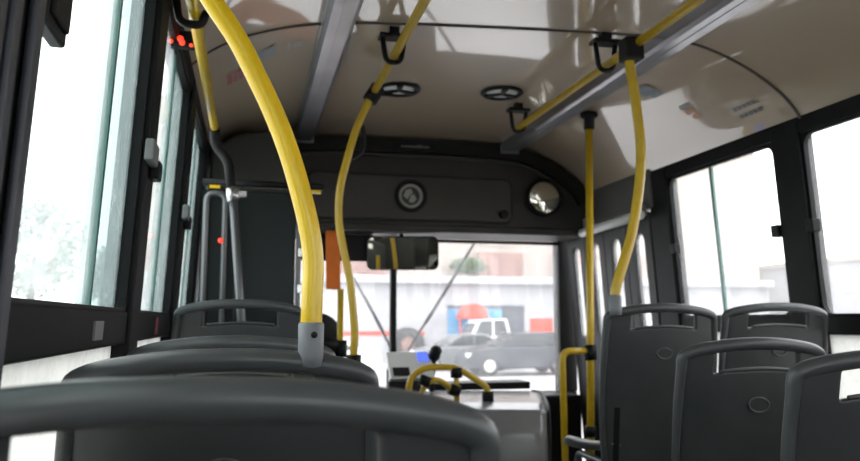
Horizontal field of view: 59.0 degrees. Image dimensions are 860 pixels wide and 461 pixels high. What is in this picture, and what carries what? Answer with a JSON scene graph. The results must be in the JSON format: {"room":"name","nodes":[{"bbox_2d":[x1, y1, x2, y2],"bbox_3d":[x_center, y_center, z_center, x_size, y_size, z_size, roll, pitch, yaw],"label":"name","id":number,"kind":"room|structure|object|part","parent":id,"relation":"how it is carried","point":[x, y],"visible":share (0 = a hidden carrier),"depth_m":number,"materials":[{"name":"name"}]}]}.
{"room":"vehicle interior","nodes":[
{"label":"vehicle interior","id":0,"kind":"room"},
{"bbox_2d":[0,0,210,365],"bbox_3d":[-0.675,0.247,1.527,0.169,1.990,6.520,2,-7,-13],"label":"wall","id":1,"kind":"structure","parent":0,"point":[35,331],"depth_m":1.79,"materials":[{"name":"black metal"}]},
{"bbox_2d":[0,0,46,387],"bbox_3d":[-0.423,-0.175,0.773,0.070,1.210,0.145,2,-7,-13],"label":"window frame","id":2,"kind":"structure","parent":1,"relation":"attached to","point":[11,11],"depth_m":0.80,"materials":[{"name":"black metal"}]},
{"bbox_2d":[1,0,218,460],"bbox_3d":[-0.678,-0.029,1.916,0.202,1.250,2.510,2,-7,-13],"label":"window","id":3,"kind":"structure","parent":1,"relation":"in","point":[37,447],"depth_m":1.42,"materials":[{"name":"black metal"}]},
{"bbox_3d":[-0.622,0.354,1.240,0.022,0.330,0.995,2,-7,-13],"label":"pane","id":4,"kind":"part","parent":3,"relation":"part of","materials":[{"name":"clear glass"}]},
{"bbox_3d":[-0.611,0.184,1.400,0.006,0.035,0.080,2,-7,-13],"label":"number plate","id":5,"kind":"part","parent":3,"relation":"part of","materials":[{"name":"grey plastic"}]},
{"bbox_3d":[-0.642,-0.592,1.992,0.127,0.114,2.510,2,-7,-13],"label":"handrail","id":6,"kind":"part","parent":3,"relation":"part of","materials":[{"name":"yellow metal"}]},
{"bbox_2d":[137,12,189,346],"bbox_3d":[-0.803,0.016,2.228,0.106,1.235,1.080,2,-7,-13],"label":"window","id":7,"kind":"structure","parent":1,"relation":"in","point":[157,170],"depth_m":2.37,"materials":[{"name":"black metal"}]},
{"bbox_3d":[-0.864,0.475,2.252,0.022,0.330,0.900,2,-7,-13],"label":"pane","id":8,"kind":"part","parent":7,"relation":"part of","materials":[{"name":"clear glass"}]},
{"bbox_2d":[166,30,194,49],"bbox_3d":[-0.745,-0.573,2.286,0.100,0.051,0.040,2,-7,-13],"label":"sign","id":9,"kind":"object","parent":1,"relation":"attached to","point":[184,41],"visible":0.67,"depth_m":2.27,"materials":[{"name":"black plastic"}]},
{"bbox_2d":[178,115,204,307],"bbox_3d":[-1.036,0.132,3.204,0.106,1.235,1.060,2,-7,-13],"label":"window","id":10,"kind":"structure","parent":1,"relation":"in","point":[186,209],"depth_m":3.37,"materials":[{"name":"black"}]},
{"bbox_2d":[209,131,289,192],"bbox_3d":[-0.957,-0.325,4.111,0.429,0.358,0.410,2,-7,-13],"label":"locker","id":11,"kind":"object","parent":1,"relation":"attached to","point":[254,155],"visible":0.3,"depth_m":3.91,"materials":[{"name":"black plastic"}]},
{"bbox_2d":[192,22,800,118],"bbox_3d":[0.305,-0.608,2.866,2.356,0.325,0.016,1,-7,-8],"label":"trim","id":12,"kind":"structure","parent":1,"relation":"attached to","point":[778,91],"depth_m":2.89,"materials":[{"name":"grey"}]},
{"bbox_2d":[181,0,859,189],"bbox_3d":[0.525,-0.734,1.957,2.392,0.351,6.570,2,-7,-13],"label":"ceiling","id":13,"kind":"structure","parent":0,"point":[809,50],"depth_m":3.15,"materials":[{"name":"white plastic"}]},
{"bbox_2d":[227,41,301,84],"bbox_3d":[-0.691,-0.673,3.041,0.459,0.086,0.132,-5,-9,37],"label":"strip","id":14,"kind":"object","parent":13,"relation":"attached to","point":[299,43],"visible":0.94,"depth_m":3.00,"materials":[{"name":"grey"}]},
{"bbox_2d":[293,0,363,142],"bbox_3d":[-0.047,-0.884,1.551,0.121,0.059,5.975,2,-7,-13],"label":"duct","id":15,"kind":"object","parent":13,"relation":"attached to","point":[339,18],"visible":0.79,"depth_m":3.07,"materials":[{"name":"grey metal"}]},
{"bbox_2d":[372,0,430,93],"bbox_3d":[0.302,-0.913,1.030,0.112,0.146,4.740,2,-7,-13],"label":"handrail","id":16,"kind":"object","parent":13,"relation":"attached to","point":[393,34],"visible":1,"depth_m":2.84,"materials":[{"name":"yellow metal"}]},
{"bbox_2d":[335,83,391,361],"bbox_3d":[-0.285,0.394,3.197,0.244,2.094,0.065,2,-7,-13],"label":"pole","id":17,"kind":"object","parent":16,"relation":"hanging from","point":[370,98],"visible":0.87,"depth_m":3.22,"materials":[{"name":"yellow metal"}]},
{"bbox_3d":[-0.205,-0.600,3.335,0.080,0.020,0.020,2,-7,-13],"label":"clamp arm","id":18,"kind":"part","parent":17,"relation":"part of","materials":[{"name":"black plastic"}]},
{"bbox_2d":[382,82,420,97],"bbox_3d":[-0.149,-0.670,3.626,0.208,0.016,0.208,2,-7,-13],"label":"ceiling vent","id":19,"kind":"object","parent":13,"relation":"in","point":[398,89],"visible":0.8,"depth_m":3.61,"materials":[{"name":"black plastic"}]},
{"bbox_2d":[295,135,585,241],"bbox_3d":[-0.156,-0.251,4.776,2.312,0.560,0.479,2,-7,-13],"label":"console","id":20,"kind":"object","parent":13,"relation":"attached to","point":[440,189],"visible":0.73,"depth_m":4.64,"materials":[{"name":"black plastic"}]},
{"bbox_2d":[326,230,340,289],"bbox_3d":[-0.574,0.176,4.507,0.093,0.352,0.015,2,-7,-13],"label":"panel","id":21,"kind":"object","parent":20,"relation":"hanging from","point":[333,272],"visible":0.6,"depth_m":4.50,"materials":[{"name":"orange plastic"}]},
{"bbox_2d":[301,233,371,261],"bbox_3d":[-0.579,0.105,4.724,0.450,0.168,0.020,2,-7,-13],"label":"sun visor","id":22,"kind":"object","parent":20,"relation":"attached to","point":[356,243],"visible":0.36,"depth_m":4.74,"materials":[{"name":"black plastic"}]},
{"bbox_2d":[366,234,438,269],"bbox_3d":[-0.171,0.132,4.741,0.450,0.229,0.067,0,-7,1],"label":"mirror","id":23,"kind":"object","parent":20,"relation":"attached to","point":[401,252],"visible":0.99,"depth_m":4.72,"materials":[{"name":"black mirror"}]},
{"bbox_3d":[-0.105,-0.197,4.603,1.260,0.270,0.027,2,-7,-13],"label":"hatch panel","id":24,"kind":"part","parent":20,"relation":"part of","materials":[{"name":"black plastic"}]},
{"bbox_3d":[-0.090,-0.504,4.587,0.265,0.050,0.017,2,-7,-13],"label":"name plate","id":25,"kind":"part","parent":20,"relation":"part of","materials":[{"name":"black rubber"}]},
{"bbox_3d":[-0.121,-0.320,4.610,2.186,0.298,0.026,2,-7,-13],"label":"edge moulding","id":26,"kind":"part","parent":20,"relation":"part of","materials":[{"name":"black plastic"}]},
{"bbox_3d":[0.457,-0.101,4.696,0.051,0.051,0.042,2,-7,-13],"label":"latch knob","id":27,"kind":"part","parent":20,"relation":"part of","materials":[{"name":"black plastic"}]},
{"bbox_2d":[525,178,561,216],"bbox_3d":[0.718,-0.207,4.787,0.244,0.244,0.061,2,-7,-13],"label":"convex mirror","id":28,"kind":"object","parent":20,"relation":"attached to","point":[543,197],"visible":1,"depth_m":4.76,"materials":[{"name":"silver"}]},
{"bbox_2d":[529,181,559,212],"bbox_3d":[0.722,-0.210,4.769,0.206,0.206,0.024,2,-7,-13],"label":"mirror glass","id":29,"kind":"object","parent":28,"relation":"attached to","point":[544,196],"depth_m":4.76,"materials":[{"name":"white"}]},
{"bbox_2d":[481,86,522,100],"bbox_3d":[0.349,-0.665,3.693,0.208,0.016,0.208,2,-7,-13],"label":"ceiling vent","id":30,"kind":"object","parent":13,"relation":"in","point":[495,93],"visible":1,"depth_m":3.68,"materials":[{"name":"black plastic"}]},
{"bbox_2d":[506,0,705,133],"bbox_3d":[1.040,-0.866,1.423,0.112,0.158,5.170,2,-7,-13],"label":"handrail","id":31,"kind":"object","parent":13,"relation":"attached to","point":[604,39],"visible":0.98,"depth_m":2.93,"materials":[{"name":"yellow metal"}]},
{"bbox_2d":[500,0,758,153],"bbox_3d":[1.186,-0.853,1.843,0.121,0.066,5.975,2,-7,-13],"label":"duct","id":32,"kind":"object","parent":13,"relation":"attached to","point":[710,14],"visible":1,"depth_m":3.10,"materials":[{"name":"grey metal"}]},
{"bbox_2d":[639,85,701,118],"bbox_3d":[1.096,-0.583,3.493,0.282,0.135,0.108,0,-7,-4],"label":"strip","id":33,"kind":"object","parent":13,"relation":"attached to","point":[645,90],"visible":0.97,"depth_m":3.48,"materials":[{"name":"grey"}]},
{"bbox_2d":[733,100,762,118],"bbox_3d":[1.340,-0.511,3.209,0.044,0.041,0.142,2,-7,-13],"label":"label","id":34,"kind":"object","parent":13,"relation":"attached to","point":[752,101],"visible":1,"depth_m":3.21,"materials":[{"name":"grey plastic"}]},
{"bbox_2d":[539,241,577,393],"bbox_3d":[-0.232,0.576,5.005,2.520,2.160,0.130,2,-7,-13],"label":"wall","id":35,"kind":"structure","parent":0,"point":[564,336],"depth_m":5.22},
{"bbox_2d":[295,236,558,351],"bbox_3d":[-0.208,0.497,4.979,2.270,1.170,0.050,2,-7,-13],"label":"window","id":36,"kind":"structure","parent":35,"relation":"in","point":[393,273],"depth_m":4.97,"materials":[{"name":"black metal"}]},
{"bbox_2d":[353,277,388,345],"bbox_3d":[-0.373,0.547,4.999,0.276,0.484,0.040,2,-7,-13],"label":"wiper","id":37,"kind":"object","parent":36,"relation":"attached to","point":[354,278],"visible":0.86,"depth_m":4.99,"materials":[{"name":"black metal"}]},
{"bbox_3d":[-0.372,0.547,4.995,0.149,0.248,0.031,2,-7,-13],"label":"blade","id":38,"kind":"part","parent":37,"relation":"part of","materials":[{"name":"black rubber"}]},
{"bbox_2d":[407,244,474,351],"bbox_3d":[0.084,0.439,5.122,0.485,0.750,0.040,2,-7,-13],"label":"wiper","id":39,"kind":"object","parent":36,"relation":"attached to","point":[455,274],"visible":0.87,"depth_m":5.10,"materials":[{"name":"grey metal"}]},
{"bbox_3d":[0.085,0.438,5.117,0.254,0.382,0.031,2,-7,-13],"label":"blade","id":40,"kind":"part","parent":39,"relation":"part of","materials":[{"name":"black rubber"}]},
{"bbox_2d":[427,379,529,390],"bbox_3d":[0.303,1.000,4.921,0.665,0.047,0.198,2,-7,-13],"label":"bar","id":41,"kind":"object","parent":35,"relation":"attached to","point":[515,383],"visible":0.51,"depth_m":4.86,"materials":[{"name":"black plastic"}]},
{"bbox_2d":[650,94,859,353],"bbox_3d":[1.892,0.297,1.505,0.201,1.885,5.300,2,-7,-13],"label":"wall","id":42,"kind":"structure","parent":0,"point":[784,138],"depth_m":3.09,"materials":[{"name":"black metal"}]},
{"bbox_2d":[578,203,646,236],"bbox_3d":[1.065,-0.057,4.459,0.086,0.113,0.751,2,-7,-13],"label":"fitting","id":43,"kind":"object","parent":42,"relation":"attached to","point":[622,220],"visible":0.71,"depth_m":4.39,"materials":[{"name":"white plastic"}]},
{"bbox_2d":[566,211,661,460],"bbox_3d":[1.137,0.768,4.611,0.154,1.625,1.112,2,-7,-13],"label":"door","id":44,"kind":"structure","parent":42,"relation":"in","point":[606,240],"depth_m":4.71,"materials":[{"name":"black metal"}]},
{"bbox_2d":[593,169,652,223],"bbox_3d":[1.082,-0.160,4.693,0.083,0.212,1.210,2,-7,-13],"label":"trim","id":45,"kind":"structure","parent":42,"relation":"attached to","point":[613,200],"depth_m":4.47,"materials":[{"name":"black plastic"}]},
{"bbox_2d":[667,143,790,371],"bbox_3d":[1.387,0.223,3.520,0.111,1.130,0.870,2,-7,-13],"label":"window","id":46,"kind":"structure","parent":42,"relation":"in","point":[775,229],"depth_m":3.61,"materials":[{"name":"black metal"}]},
{"bbox_3d":[1.427,0.621,3.482,0.029,0.330,0.870,2,-7,-13],"label":"pane","id":47,"kind":"part","parent":46,"relation":"part of","materials":[{"name":"clear glass"}]},
{"bbox_2d":[800,113,859,398],"bbox_3d":[1.616,0.109,2.563,0.111,1.130,0.870,2,-7,-13],"label":"window","id":48,"kind":"structure","parent":42,"relation":"in","point":[850,379],"depth_m":2.93,"materials":[{"name":"black metal"}]},
{"bbox_3d":[1.656,0.507,2.525,0.029,0.330,0.870,2,-7,-13],"label":"pane","id":49,"kind":"part","parent":48,"relation":"part of","materials":[{"name":"clear glass"}]},
{"bbox_3d":[0.509,1.243,1.744,2.620,0.184,6.620,2,-7,-13],"label":"floor","id":50,"kind":"structure","parent":0,"visible":0},
{"bbox_2d":[54,348,378,460],"bbox_3d":[-0.344,0.704,1.253,0.461,1.024,0.503,2,-7,-13],"label":"seat","id":51,"kind":"object","parent":50,"relation":"on","point":[219,442],"visible":0.48,"depth_m":1.08,"materials":[{"name":"grey plastic"}]},
{"bbox_3d":[-0.303,0.500,1.104,0.442,0.604,0.116,2,-7,-13],"label":"backrest","id":52,"kind":"part","parent":51,"relation":"part of","materials":[{"name":"grey plastic"}]},
{"bbox_2d":[200,0,323,367],"bbox_3d":[-0.295,-0.227,1.134,0.286,0.854,0.042,2,-7,-13],"label":"pole","id":53,"kind":"object","parent":51,"relation":"attached to","point":[311,326],"visible":1,"depth_m":1.13,"materials":[{"name":"yellow metal"}]},
{"bbox_2d":[298,322,323,367],"bbox_3d":[-0.175,0.168,1.118,0.038,0.066,0.038,-3,-7,24],"label":"socket","id":54,"kind":"object","parent":53,"relation":"attached to","point":[310,334],"depth_m":1.10,"materials":[{"name":"grey plastic"}]},
{"bbox_2d":[209,128,246,320],"bbox_3d":[-0.800,0.494,3.127,0.267,1.882,0.072,0,-7,-3],"label":"stanchion","id":55,"kind":"object","parent":50,"relation":"on","point":[233,194],"visible":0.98,"depth_m":3.17,"materials":[{"name":"grey metal"}]},
{"bbox_2d":[127,335,335,378],"bbox_3d":[-0.479,0.762,1.815,0.461,1.024,0.503,2,-7,-13],"label":"seat","id":56,"kind":"object","parent":50,"relation":"on","point":[218,341],"visible":0.06,"depth_m":1.63,"materials":[{"name":"grey plastic"}]},
{"bbox_3d":[-0.434,0.512,1.657,0.461,0.563,0.120,2,-7,-13],"label":"grab rail","id":57,"kind":"part","parent":56,"relation":"part of","materials":[{"name":"grey plastic"}]},
{"bbox_3d":[-0.438,0.559,1.665,0.442,0.604,0.116,2,-7,-13],"label":"backrest","id":58,"kind":"part","parent":56,"relation":"part of","materials":[{"name":"grey plastic"}]},
{"bbox_2d":[172,299,300,376],"bbox_3d":[-0.709,0.773,2.804,0.461,1.024,0.503,2,-7,-13],"label":"seat","id":59,"kind":"object","parent":50,"relation":"on","point":[187,319],"visible":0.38,"depth_m":2.62,"materials":[{"name":"grey plastic"}]},
{"bbox_2d":[0,376,501,460],"bbox_3d":[-0.214,0.637,0.692,0.481,1.035,0.503,3,-7,-13],"label":"seat","id":60,"kind":"object","parent":50,"relation":"on","point":[408,425],"visible":1,"depth_m":0.52,"materials":[{"name":"grey plastic"}]},
{"bbox_3d":[-0.174,0.434,0.542,0.443,0.607,0.116,2,-7,-13],"label":"backrest","id":61,"kind":"part","parent":60,"relation":"part of","materials":[{"name":"grey plastic"}]},
{"bbox_2d":[198,179,323,325],"bbox_3d":[-0.733,0.601,3.271,0.530,1.660,0.094,2,-7,-13],"label":"wall","id":62,"kind":"structure","parent":50,"relation":"on","point":[268,227],"depth_m":3.33,"materials":[{"name":"black plastic"}]},
{"bbox_3d":[-0.925,0.623,3.243,0.145,1.610,0.007,2,-7,-13],"label":"glass","id":63,"kind":"part","parent":62,"relation":"part of","materials":[{"name":"black"}]},
{"bbox_3d":[-0.740,-0.205,3.398,0.530,0.030,0.032,2,-7,-13],"label":"rail","id":64,"kind":"part","parent":62,"relation":"part of","materials":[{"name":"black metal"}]},
{"bbox_3d":[-0.726,0.628,3.284,0.260,1.610,0.025,2,-7,-13],"label":"panel","id":65,"kind":"part","parent":62,"relation":"part of","materials":[{"name":"black plastic"}]},
{"bbox_2d":[322,313,336,338],"bbox_3d":[-0.709,0.969,3.824,0.470,1.100,0.500,2,-7,-13],"label":"seat","id":66,"kind":"object","parent":50,"relation":"on","point":[330,325],"visible":0.08,"depth_m":3.68,"materials":[{"name":"black plastic"}]},
{"bbox_2d":[324,289,346,357],"bbox_3d":[-0.490,0.878,3.525,0.202,1.210,0.070,2,-7,-13],"label":"rail","id":67,"kind":"object","parent":50,"relation":"on","point":[339,346],"visible":0.53,"depth_m":3.57,"materials":[{"name":"yellow metal"}]},
{"bbox_2d":[425,389,552,460],"bbox_3d":[0.172,1.243,4.163,1.275,0.636,1.070,2,-7,-13],"label":"engine cover","id":68,"kind":"object","parent":50,"relation":"on","point":[522,419],"visible":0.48,"depth_m":3.88,"materials":[{"name":"silver metal"}]},
{"bbox_2d":[386,345,441,391],"bbox_3d":[-0.086,0.832,4.570,0.338,0.281,0.175,2,-7,-13],"label":"ticket machine","id":69,"kind":"object","parent":68,"relation":"on","point":[400,365],"visible":0.88,"depth_m":4.55,"materials":[{"name":"white plastic"}]},
{"bbox_3d":[-0.119,0.818,4.564,0.270,0.171,0.175,2,-7,-13],"label":"sloping panel","id":70,"kind":"part","parent":69,"relation":"part of","materials":[{"name":"white plastic"}]},
{"bbox_3d":[0.016,0.884,4.614,0.050,0.188,0.028,6,-9,-40],"label":"knob stem","id":71,"kind":"part","parent":69,"relation":"part of","materials":[{"name":"metal"}]},
{"bbox_3d":[0.033,0.752,4.636,0.080,0.106,0.080,2,-7,-13],"label":"knob","id":72,"kind":"part","parent":69,"relation":"part of","materials":[{"name":"black plastic"}]},
{"bbox_2d":[405,364,493,400],"bbox_3d":[0.105,0.816,4.062,0.495,0.205,0.076,2,-7,-16],"label":"hoop","id":73,"kind":"object","parent":68,"relation":"on","point":[456,372],"visible":0.89,"depth_m":4.05,"materials":[{"name":"yellow metal"}]},
{"bbox_2d":[544,392,581,460],"bbox_3d":[0.812,1.365,4.972,0.300,0.585,0.225,2,-7,-13],"label":"panel","id":74,"kind":"object","parent":50,"relation":"on","point":[574,420],"visible":0.24,"depth_m":4.89,"materials":[{"name":"black plastic"}]},
{"bbox_2d":[559,348,586,460],"bbox_3d":[0.707,1.043,3.720,0.142,0.928,0.033,2,-7,-13],"label":"guard rail","id":75,"kind":"object","parent":50,"relation":"on","point":[562,359],"visible":1,"depth_m":3.72,"materials":[{"name":"metal"}]},
{"bbox_2d":[580,111,597,460],"bbox_3d":[0.816,0.449,3.817,0.107,2.131,0.089,2,-7,-13],"label":"stanchion","id":76,"kind":"object","parent":50,"relation":"on","point":[590,356],"visible":0.99,"depth_m":3.83,"materials":[{"name":"yellow metal"}]},
{"bbox_2d":[563,303,717,460],"bbox_3d":[0.778,0.793,2.857,0.461,1.024,0.503,2,-7,-13],"label":"seat","id":77,"kind":"object","parent":50,"relation":"on","point":[638,364],"visible":0.77,"depth_m":2.67,"materials":[{"name":"grey plastic"}]},
{"bbox_3d":[0.624,1.073,2.826,0.027,0.461,0.366,2,-7,-13],"label":"leg frame","id":78,"kind":"part","parent":77,"relation":"part of","materials":[{"name":"grey metal"}]},
{"bbox_2d":[609,36,645,314],"bbox_3d":[0.690,-0.200,2.673,0.155,0.990,0.070,2,-7,-13],"label":"pole","id":79,"kind":"object","parent":77,"relation":"attached to","point":[630,53],"visible":0.99,"depth_m":2.68,"materials":[{"name":"yellow painted metal"},{"name":"black plastic"},{"name":"grey plastic"}]},
{"bbox_2d":[609,295,621,314],"bbox_3d":[0.636,0.255,2.606,0.044,0.070,0.044,2,-7,-13],"label":"socket","id":80,"kind":"object","parent":79,"relation":"attached to","point":[615,301],"depth_m":2.59,"materials":[{"name":"grey plastic"}]},
{"bbox_3d":[0.819,0.590,2.708,0.442,0.604,0.116,2,-7,-13],"label":"backrest","id":81,"kind":"part","parent":77,"relation":"part of","materials":[{"name":"grey plastic"}]},
{"bbox_2d":[671,337,825,460],"bbox_3d":[0.813,0.817,2.169,0.461,1.024,0.503,2,-7,-13],"label":"seat","id":82,"kind":"object","parent":50,"relation":"on","point":[735,414],"visible":0.68,"depth_m":1.98,"materials":[{"name":"grey plastic"}]},
{"bbox_2d":[718,302,827,371],"bbox_3d":[1.235,0.800,2.966,0.461,1.024,0.503,2,-7,-13],"label":"seat","id":83,"kind":"object","parent":50,"relation":"on","point":[734,321],"visible":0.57,"depth_m":2.78,"materials":[{"name":"grey plastic"}]},
{"bbox_2d":[780,350,859,460],"bbox_3d":[0.817,0.751,1.567,0.461,1.024,0.503,2,-7,-13],"label":"seat","id":84,"kind":"object","parent":50,"relation":"on","point":[818,425],"visible":1,"depth_m":1.37,"materials":[{"name":"grey plastic"}]},
{"bbox_3d":[0.858,0.548,1.418,0.442,0.604,0.116,2,-7,-13],"label":"backrest","id":85,"kind":"part","parent":84,"relation":"part of","materials":[{"name":"grey plastic"}]},
{"label":"outside","id":86,"kind":"structure","parent":0,"visible":0},
{"bbox_2d":[375,362,584,460],"bbox_3d":[3.684,5.626,31.267,160.000,0.100,120.000,2,-7,-13],"label":"ground","id":87,"kind":"structure","parent":86,"point":[538,380],"depth_m":24.92,"materials":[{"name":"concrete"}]},
{"bbox_2d":[12,190,88,298],"bbox_3d":[-26.367,2.552,50.303,7.381,10.525,7.308,2,-7,-13],"label":"tree","id":88,"kind":"object","parent":87,"relation":"on","point":[48,270],"visible":0.76,"depth_m":49.95,"materials":[{"name":"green plant"}]},
{"bbox_2d":[84,245,105,305],"bbox_3d":[-23.617,4.756,57.978,5.366,7.969,5.365,2,-7,-13],"label":"tree","id":89,"kind":"object","parent":87,"relation":"on","point":[98,275],"visible":0.09,"depth_m":56.62,"materials":[{"name":"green plant"}]},
{"bbox_2d":[343,338,381,370],"bbox_3d":[-3.750,4.023,23.984,4.233,1.358,1.794,2,-7,-13],"label":"car","id":90,"kind":"object","parent":87,"relation":"on","point":[372,359],"visible":0.06,"depth_m":23.57,"materials":[{"name":"white paint"}]},
{"bbox_2d":[396,327,424,351],"bbox_3d":[-1.015,5.120,34.032,1.560,1.560,0.320,2,-7,-13],"label":"tyre","id":91,"kind":"object","parent":87,"relation":"on","point":[405,336],"visible":0.57,"depth_m":33.94,"materials":[{"name":"grey rubber"}]},
{"bbox_2d":[405,333,503,369],"bbox_3d":[1.159,4.623,29.022,4.233,1.358,1.794,2,-7,-13],"label":"car","id":92,"kind":"object","parent":87,"relation":"on","point":[451,344],"visible":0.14,"depth_m":28.30,"materials":[{"name":"silver metal"}]},
{"bbox_2d":[141,95,773,361],"bbox_3d":[1.404,0.606,39.341,31.000,11.780,8.500,2,-7,-13],"label":"building","id":93,"kind":"structure","parent":87,"relation":"on","point":[516,286],"depth_m":36.11,"materials":[{"name":"white paint"}]},
{"bbox_2d":[449,257,488,273],"bbox_3d":[1.828,1.634,35.442,1.874,0.870,0.601,2,-7,-13],"label":"plant","id":94,"kind":"object","parent":93,"relation":"on","point":[473,265],"visible":0.88,"depth_m":35.32,"materials":[{"name":"green plant"}]},
{"bbox_3d":[2.084,4.808,35.090,2.600,2.370,0.100,2,-7,-13],"label":"blue panel","id":95,"kind":"part","parent":93,"relation":"part of","materials":[{"name":"blue paint"}]},
{"bbox_3d":[3.882,4.859,35.525,1.100,2.370,0.080,2,-7,-13],"label":"dark doorway","id":96,"kind":"part","parent":93,"relation":"part of","materials":[{"name":"grey paint"}]},
{"bbox_2d":[456,304,488,333],"bbox_3d":[1.908,4.601,34.120,1.235,2.610,1.100,2,-7,-13],"label":"canopy","id":97,"kind":"object","parent":87,"relation":"on","point":[468,311],"visible":0.84,"depth_m":33.74,"materials":[{"name":"red fabric"}]},
{"bbox_3d":[1.365,4.908,33.902,0.095,1.950,0.100,2,-7,-13],"label":"post","id":98,"kind":"part","parent":97,"relation":"part of","materials":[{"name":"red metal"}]},
{"bbox_2d":[456,304,488,318],"bbox_3d":[1.908,3.643,34.235,1.230,0.680,1.100,2,-7,-13],"label":"hood","id":99,"kind":"object","parent":97,"relation":"attached to","point":[468,311],"depth_m":33.73,"materials":[{"name":"red fabric"}]},
{"bbox_2d":[461,318,509,338],"bbox_3d":[2.191,4.712,32.260,2.391,1.946,1.794,2,-7,-13],"label":"van","id":100,"kind":"object","parent":87,"relation":"on","point":[493,328],"visible":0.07,"depth_m":31.68,"materials":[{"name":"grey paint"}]},
{"bbox_3d":[2.633,4.091,31.653,0.080,0.700,0.020,2,-7,-13],"label":"door post","id":101,"kind":"part","parent":100,"relation":"part of","materials":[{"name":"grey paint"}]},
{"bbox_2d":[455,332,554,375],"bbox_3d":[2.990,4.285,26.602,3.966,1.456,1.794,2,-7,-13],"label":"car","id":102,"kind":"object","parent":87,"relation":"on","point":[513,350],"visible":0.78,"depth_m":25.83,"materials":[{"name":"grey paint"}]},
{"bbox_3d":[3.684,3.765,26.043,0.080,0.420,0.020,2,-7,-13],"label":"door post","id":103,"kind":"part","parent":102,"relation":"part of","materials":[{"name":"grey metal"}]},
{"bbox_2d":[759,255,859,313],"bbox_3d":[23.444,4.292,41.333,9.300,4.930,14.300,2,-7,-13],"label":"building","id":104,"kind":"structure","parent":87,"relation":"on","point":[844,271],"depth_m":37.03,"materials":[{"name":"white paint"}]}
]}

